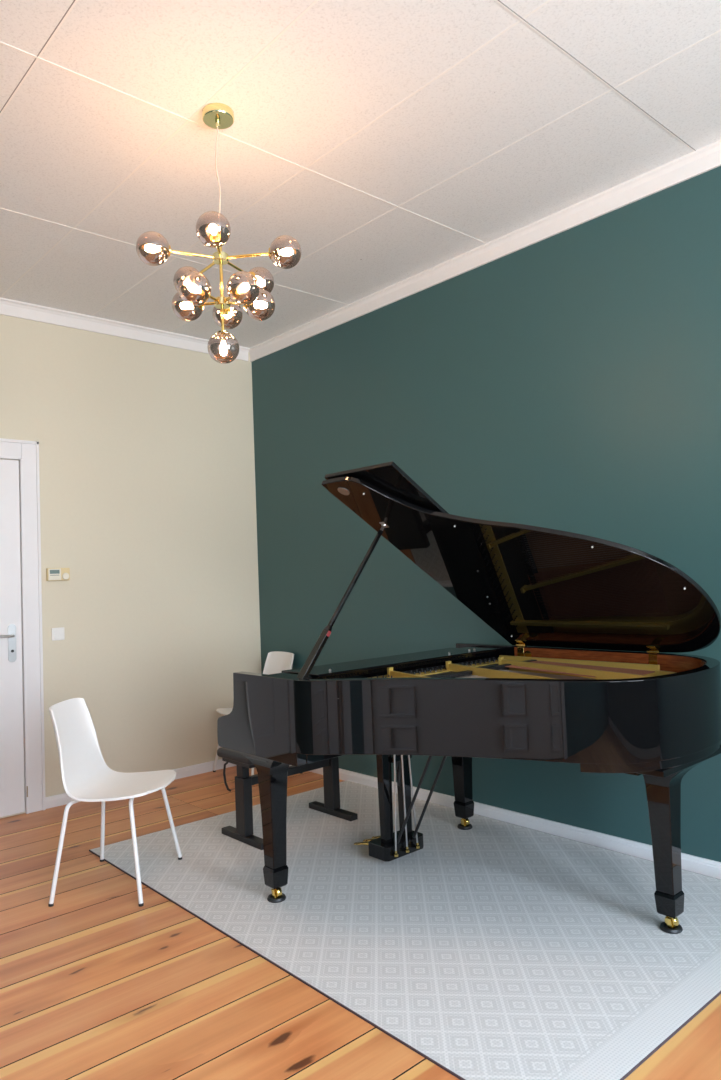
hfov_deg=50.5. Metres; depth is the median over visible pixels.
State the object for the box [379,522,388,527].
socket
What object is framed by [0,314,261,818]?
wall
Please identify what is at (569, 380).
wall
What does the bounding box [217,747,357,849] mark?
piano bench
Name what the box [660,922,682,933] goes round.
cup
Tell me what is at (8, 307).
trim
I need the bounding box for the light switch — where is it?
[52,627,64,640]
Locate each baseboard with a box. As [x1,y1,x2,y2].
[46,759,235,808]
[289,765,720,878]
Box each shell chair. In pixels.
[48,698,181,906]
[213,651,301,774]
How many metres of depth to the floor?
2.55 m
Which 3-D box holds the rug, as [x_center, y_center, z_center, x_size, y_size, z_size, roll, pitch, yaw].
[0.193,1.508,3.449,1.751,0.006,2.820,0,-4,-41]
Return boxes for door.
[0,438,45,816]
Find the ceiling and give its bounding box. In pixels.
[0,0,720,347]
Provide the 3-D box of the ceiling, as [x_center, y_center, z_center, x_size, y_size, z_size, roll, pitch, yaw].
[-0.130,-1.743,2.196,4.290,0.102,6.920,0,-4,-42]
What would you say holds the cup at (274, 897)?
on the rug
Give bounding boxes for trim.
[0,297,249,360]
[249,139,720,361]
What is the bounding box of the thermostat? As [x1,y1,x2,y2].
[46,568,69,580]
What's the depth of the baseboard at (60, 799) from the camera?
5.36 m
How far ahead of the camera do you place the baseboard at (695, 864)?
3.86 m
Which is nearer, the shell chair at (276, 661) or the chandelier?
the chandelier
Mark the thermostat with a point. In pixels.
(52, 574)
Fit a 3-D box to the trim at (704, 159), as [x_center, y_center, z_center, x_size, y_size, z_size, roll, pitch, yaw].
[1.337,-1.640,3.506,0.036,0.095,6.600,0,-4,-42]
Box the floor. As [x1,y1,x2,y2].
[0,766,720,1079]
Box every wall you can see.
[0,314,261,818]
[251,166,720,861]
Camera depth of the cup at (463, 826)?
4.02 m
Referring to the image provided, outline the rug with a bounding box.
[89,780,720,1079]
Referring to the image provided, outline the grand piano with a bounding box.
[217,461,720,933]
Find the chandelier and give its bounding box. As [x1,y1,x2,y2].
[136,103,300,363]
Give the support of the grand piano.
on the rug
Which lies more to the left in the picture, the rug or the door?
the door
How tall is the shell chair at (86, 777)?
0.826 m
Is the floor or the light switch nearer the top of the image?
the light switch
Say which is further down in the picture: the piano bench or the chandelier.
the piano bench
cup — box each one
[267,893,285,902]
[457,823,472,829]
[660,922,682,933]

